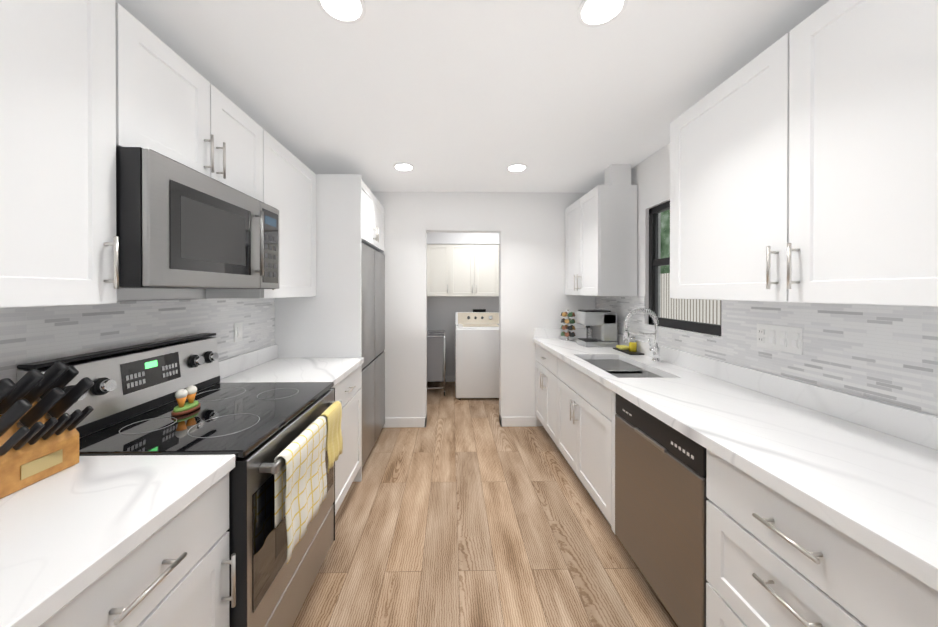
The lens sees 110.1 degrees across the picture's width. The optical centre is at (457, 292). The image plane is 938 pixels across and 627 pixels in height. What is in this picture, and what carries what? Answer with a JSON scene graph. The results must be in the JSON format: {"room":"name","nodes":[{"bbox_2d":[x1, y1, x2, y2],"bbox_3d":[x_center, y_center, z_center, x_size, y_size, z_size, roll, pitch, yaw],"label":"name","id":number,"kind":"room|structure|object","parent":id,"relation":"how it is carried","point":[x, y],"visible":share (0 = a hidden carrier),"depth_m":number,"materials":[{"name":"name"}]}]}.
{"room":"kitchen","nodes":[
{"label":"kitchen","id":0,"kind":"room"},
{"bbox_2d":[0,288,274,383],"bbox_3d":[-1.367,0.184,0.974,0.107,2.440,5.050,0,0,-1],"label":"wall","id":1,"kind":"structure","parent":0,"point":[134,316],"depth_m":1.33,"materials":[{"name":"white tile"}]},
{"bbox_2d":[0,0,127,307],"bbox_3d":[-1.156,-0.415,0.671,0.301,0.900,0.601,0,0,-1],"label":"upper cabinet","id":2,"kind":"object","parent":1,"relation":"attached to","point":[87,87],"depth_m":0.84,"materials":[{"name":"white wood"}]},
{"bbox_2d":[128,12,267,203],"bbox_3d":[-1.168,-0.654,1.350,0.301,0.428,0.756,0,0,-1],"label":"upper cabinet","id":3,"kind":"object","parent":1,"relation":"attached to","point":[174,112],"depth_m":1.24,"materials":[{"name":"white wood"}]},
{"bbox_2d":[116,147,278,288],"bbox_3d":[-1.107,-0.227,1.352,0.424,0.418,0.754,0,0,-1],"label":"over-the-range microwave","id":4,"kind":"object","parent":3,"relation":"attached to","point":[179,225],"visible":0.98,"depth_m":1.12,"materials":[{"name":"silver metal"}]},
{"bbox_2d":[234,322,242,342],"bbox_3d":[-1.326,0.240,1.990,0.011,0.115,0.075,0,0,-1],"label":"switch plate","id":5,"kind":"object","parent":1,"relation":"attached to","point":[237,332],"visible":1,"depth_m":1.98,"materials":[{"name":"white plastic"}]},
{"bbox_2d":[206,133,315,297],"bbox_3d":[-1.181,-0.420,2.069,0.301,0.900,0.676,0,0,-1],"label":"upper cabinet","id":6,"kind":"object","parent":1,"relation":"attached to","point":[291,184],"depth_m":2.05,"materials":[{"name":"white wood"}]},
{"bbox_2d":[427,232,498,375],"bbox_3d":[0.386,0.170,5.001,1.920,2.440,0.440,0,0,-1],"label":"wall","id":7,"kind":"structure","parent":0,"point":[441,310],"depth_m":5.11,"materials":[{"name":"white paint"}]},
{"bbox_2d":[427,244,450,295],"bbox_3d":[-0.291,-0.328,4.947,0.360,0.766,0.318,0,0,-1],"label":"upper cabinet","id":8,"kind":"object","parent":7,"relation":"attached to","point":[438,255],"depth_m":4.79,"materials":[{"name":"white wood"}]},
{"bbox_2d":[429,376,454,381],"bbox_3d":[0.384,1.344,5.117,1.720,0.090,0.016,0,0,-1],"label":"baseboard","id":9,"kind":"structure","parent":7,"relation":"attached to","point":[450,378],"depth_m":5.09,"materials":[{"name":"white"}]},
{"bbox_2d":[451,244,498,295],"bbox_3d":[0.249,-0.328,4.956,0.720,0.766,0.318,0,0,-1],"label":"upper cabinet","id":10,"kind":"object","parent":7,"relation":"attached to","point":[462,269],"depth_m":4.80,"materials":[{"name":"white wood"}]},
{"bbox_2d":[473,309,485,311],"bbox_3d":[0.344,0.289,5.103,0.200,0.060,0.034,0,0,-1],"label":"box","id":11,"kind":"object","parent":7,"relation":"attached to","point":[479,310],"visible":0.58,"depth_m":5.09,"materials":[{"name":"black plastic"}]},
{"bbox_2d":[115,0,828,192],"bbox_3d":[0.084,-1.069,1.801,3.080,0.060,6.860,0,0,-1],"label":"ceiling","id":12,"kind":"structure","parent":0,"point":[471,96],"depth_m":1.57,"materials":[{"name":"white paint"}]},
{"bbox_2d":[316,0,365,23],"bbox_3d":[-0.414,-1.033,1.172,0.170,0.007,0.170,0,0,-1],"label":"recessed light","id":13,"kind":"object","parent":12,"relation":"in","point":[348,11],"visible":1,"depth_m":1.19,"materials":[{"name":"white plastic"}]},
{"bbox_2d":[393,163,413,170],"bbox_3d":[-0.442,-1.038,2.712,0.170,0.007,0.170,0,0,-1],"label":"recessed light","id":14,"kind":"object","parent":12,"relation":"in","point":[403,166],"visible":1,"depth_m":2.69,"materials":[{"name":"white plastic"}]},
{"bbox_2d":[507,164,526,171],"bbox_3d":[0.498,-1.038,2.729,0.170,0.007,0.170,0,0,-1],"label":"recessed light","id":15,"kind":"object","parent":12,"relation":"in","point":[516,167],"visible":1,"depth_m":2.71,"materials":[{"name":"white"}]},
{"bbox_2d":[577,0,627,26],"bbox_3d":[0.526,-1.033,1.189,0.170,0.007,0.170,0,0,-1],"label":"recessed light","id":16,"kind":"object","parent":12,"relation":"in","point":[594,13],"visible":1,"depth_m":1.20,"materials":[{"name":"white plastic"}]},
{"bbox_2d":[371,191,595,425],"bbox_3d":[0.044,0.175,3.465,2.820,2.440,0.120,0,0,-1],"label":"wall","id":17,"kind":"structure","parent":0,"point":[529,227],"depth_m":3.41,"materials":[{"name":"white paint"}]},
{"bbox_2d":[383,414,536,427],"bbox_3d":[-0.266,1.345,3.457,2.196,0.100,0.133,0,0,-1],"label":"baseboard","id":18,"kind":"structure","parent":17,"relation":"attached to","point":[422,421],"depth_m":3.39,"materials":[{"name":"white"}]},
{"bbox_2d":[292,382,677,626],"bbox_3d":[0.084,1.426,1.810,3.080,0.050,6.860,0,0,-1],"label":"floor","id":19,"kind":"structure","parent":0,"point":[464,512],"depth_m":1.84,"materials":[{"name":"brown wood"}]},
{"bbox_2d":[39,473,235,626],"bbox_3d":[-0.995,0.965,0.682,0.638,0.880,0.589,0,0,-1],"label":"base cabinet","id":20,"kind":"object","parent":19,"relation":"on","point":[173,572],"visible":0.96,"depth_m":0.76,"materials":[{"name":"white wood"}]},
{"bbox_2d":[0,454,234,626],"bbox_3d":[-0.972,0.457,0.156,0.649,0.140,1.639,0,0,-1],"label":"countertop","id":21,"kind":"structure","parent":20,"relation":"on","point":[68,535],"depth_m":0.70,"materials":[{"name":"stone"}]},
{"bbox_2d":[0,361,93,498],"bbox_3d":[-1.141,0.332,0.841,0.275,0.303,0.175,0,0,-1],"label":"knife block","id":22,"kind":"object","parent":21,"relation":"on","point":[39,436],"visible":1,"depth_m":0.83,"materials":[{"name":"brown wood"}]},
{"bbox_2d":[17,333,341,626],"bbox_3d":[-0.951,0.808,1.359,0.733,1.188,0.754,0,0,-1],"label":"range","id":23,"kind":"object","parent":19,"relation":"on","point":[256,429],"visible":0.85,"depth_m":1.19,"materials":[{"name":"black glass"}]},
{"bbox_2d":[171,385,200,415],"bbox_3d":[-1.087,0.427,1.315,0.066,0.094,0.120,0,0,-1],"label":"shaker","id":24,"kind":"object","parent":23,"relation":"on","point":[190,405],"visible":1,"depth_m":1.29,"materials":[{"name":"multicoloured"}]},
{"bbox_2d":[274,416,326,563],"bbox_3d":[-0.587,0.722,1.263,0.048,0.361,0.346,0,0,-1],"label":"checked towel","id":25,"kind":"object","parent":23,"relation":"hanging from","point":[300,485],"visible":0.96,"depth_m":1.20,"materials":[{"name":"white fabric"}]},
{"bbox_2d":[320,401,342,472],"bbox_3d":[-0.592,0.671,1.545,0.048,0.261,0.182,0,0,-1],"label":"towel","id":26,"kind":"object","parent":23,"relation":"hanging from","point":[332,413],"visible":0.77,"depth_m":1.54,"materials":[{"name":"yellow fabric"}]},
{"bbox_2d":[275,174,384,481],"bbox_3d":[-1.029,0.262,2.899,0.650,2.270,0.969,0,0,-1],"label":"surround","id":27,"kind":"object","parent":19,"relation":"on","point":[325,321],"visible":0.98,"depth_m":2.42,"materials":[{"name":"white wood"}]},
{"bbox_2d":[333,365,360,514],"bbox_3d":[-1.001,0.960,2.078,0.675,0.880,0.675,0,0,-1],"label":"base cabinet","id":28,"kind":"object","parent":19,"relation":"on","point":[348,395],"visible":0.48,"depth_m":2.13,"materials":[{"name":"white wood"}]},
{"bbox_2d":[219,344,363,387],"bbox_3d":[-1.007,0.450,2.076,0.649,0.140,0.676,0,0,-1],"label":"countertop","id":29,"kind":"structure","parent":28,"relation":"on","point":[265,364],"depth_m":2.02,"materials":[{"name":"stone"}]},
{"bbox_2d":[361,242,384,467],"bbox_3d":[-1.028,0.504,2.905,0.596,1.785,0.903,0,0,-1],"label":"refrigerator","id":30,"kind":"object","parent":19,"relation":"on","point":[373,333],"visible":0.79,"depth_m":2.82,"materials":[{"name":"grey metal"}]},
{"bbox_2d":[427,330,445,395],"bbox_3d":[-0.311,0.986,4.742,0.282,0.806,0.694,0,0,-1],"label":"cart","id":31,"kind":"object","parent":19,"relation":"on","point":[436,352],"visible":0.79,"depth_m":4.45,"materials":[{"name":"silver metal"}]},
{"bbox_2d":[455,312,498,399],"bbox_3d":[0.319,0.844,4.588,0.690,1.095,0.710,0,0,-1],"label":"washer","id":32,"kind":"object","parent":19,"relation":"on","point":[476,354],"visible":0.81,"depth_m":4.23,"materials":[{"name":"white metal"}]},
{"bbox_2d":[535,343,554,442],"bbox_3d":[1.137,0.956,3.062,0.631,0.880,0.725,0,0,-1],"label":"base cabinet","id":33,"kind":"object","parent":19,"relation":"on","point":[545,360],"depth_m":3.05,"materials":[{"name":"white wood"}]},
{"bbox_2d":[533,328,937,590],"bbox_3d":[1.157,0.452,1.399,0.653,0.140,4.047,0,0,-1],"label":"countertop","id":34,"kind":"structure","parent":33,"relation":"on","point":[863,471],"depth_m":1.08,"materials":[{"name":"stone"}]},
{"bbox_2d":[560,309,575,341],"bbox_3d":[1.098,0.317,3.245,0.150,0.316,0.150,0,0,-1],"label":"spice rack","id":35,"kind":"object","parent":34,"relation":"on","point":[568,334],"visible":1,"depth_m":3.21,"materials":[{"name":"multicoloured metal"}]},
{"bbox_2d":[576,310,617,346],"bbox_3d":[1.256,0.317,2.992,0.295,0.318,0.270,0,0,-1],"label":"coffee maker","id":36,"kind":"object","parent":34,"relation":"on","point":[601,328],"visible":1,"depth_m":2.86,"materials":[{"name":"silver metal"}]},
{"bbox_2d":[583,359,663,377],"bbox_3d":[1.083,0.620,2.195,0.400,0.200,0.730,0,0,-1],"label":"sink","id":37,"kind":"object","parent":34,"relation":"in","point":[618,368],"visible":0.02,"depth_m":2.37,"materials":[{"name":"metal"}]},
{"bbox_2d":[613,345,644,354],"bbox_3d":[1.375,0.459,2.640,0.112,0.035,0.280,0,0,-1],"label":"tray","id":38,"kind":"object","parent":34,"relation":"on","point":[623,348],"visible":0.85,"depth_m":2.64,"materials":[{"name":"black plastic"}]},
{"bbox_2d":[629,332,636,351],"bbox_3d":[1.394,0.390,2.600,0.059,0.150,0.056,0,0,-1],"label":"soap bottle","id":39,"kind":"object","parent":38,"relation":"on","point":[633,345],"visible":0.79,"depth_m":2.58,"materials":[{"name":"yellow plastic"}]},
{"bbox_2d":[623,307,661,362],"bbox_3d":[1.281,0.290,2.293,0.260,0.377,0.111,0,0,-1],"label":"faucet","id":40,"kind":"object","parent":34,"relation":"on","point":[655,350],"visible":1,"depth_m":2.26,"materials":[{"name":"silver metal"}]},
{"bbox_2d":[555,356,642,533],"bbox_3d":[1.152,0.959,2.249,0.631,0.880,0.977,0,0,-1],"label":"base cabinet","id":41,"kind":"object","parent":19,"relation":"on","point":[575,410],"depth_m":2.11,"materials":[{"name":"white wood"}]},
{"bbox_2d":[615,393,708,626],"bbox_3d":[1.156,0.964,1.449,0.631,0.877,0.618,0,0,-1],"label":"dishwasher","id":42,"kind":"object","parent":19,"relation":"on","point":[661,498],"visible":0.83,"depth_m":1.35,"materials":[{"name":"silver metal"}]},
{"bbox_2d":[706,449,937,626],"bbox_3d":[1.178,0.964,0.832,0.631,0.880,0.608,0,0,-1],"label":"base cabinet","id":43,"kind":"object","parent":19,"relation":"on","point":[774,558],"visible":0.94,"depth_m":0.84,"materials":[{"name":"white wood"}]},
{"bbox_2d":[595,143,937,415],"bbox_3d":[1.451,0.184,1.025,0.335,2.440,5.050,0,0,-1],"label":"wall","id":44,"kind":"structure","parent":0,"point":[887,354],"depth_m":1.36,"materials":[{"name":"grey tile"}]},
{"bbox_2d":[565,185,636,295],"bbox_3d":[1.274,-0.423,3.036,0.358,0.900,0.772,0,0,-1],"label":"upper cabinet","id":45,"kind":"object","parent":44,"relation":"attached to","point":[600,240],"visible":1,"depth_m":2.65,"materials":[{"name":"white wood"}]},
{"bbox_2d":[649,201,720,335],"bbox_3d":[1.528,-0.201,2.195,0.050,0.900,0.730,0,0,-1],"label":"window","id":46,"kind":"structure","parent":44,"relation":"in","point":[699,315],"depth_m":2.37,"materials":[{"name":"black"}]},
{"bbox_2d":[757,323,802,354],"bbox_3d":[1.477,0.209,1.500,0.011,0.114,0.206,0,0,-1],"label":"outlet","id":47,"kind":"object","parent":44,"relation":"attached to","point":[782,338],"visible":1,"depth_m":1.49,"materials":[{"name":"white plastic"}]},
{"bbox_2d":[670,0,937,306],"bbox_3d":[1.303,-0.424,1.109,0.371,0.916,1.201,0,0,-1],"label":"upper cabinet","id":48,"kind":"object","parent":44,"relation":"attached to","point":[803,161],"visible":1,"depth_m":1.00,"materials":[{"name":"white wood"}]}
]}

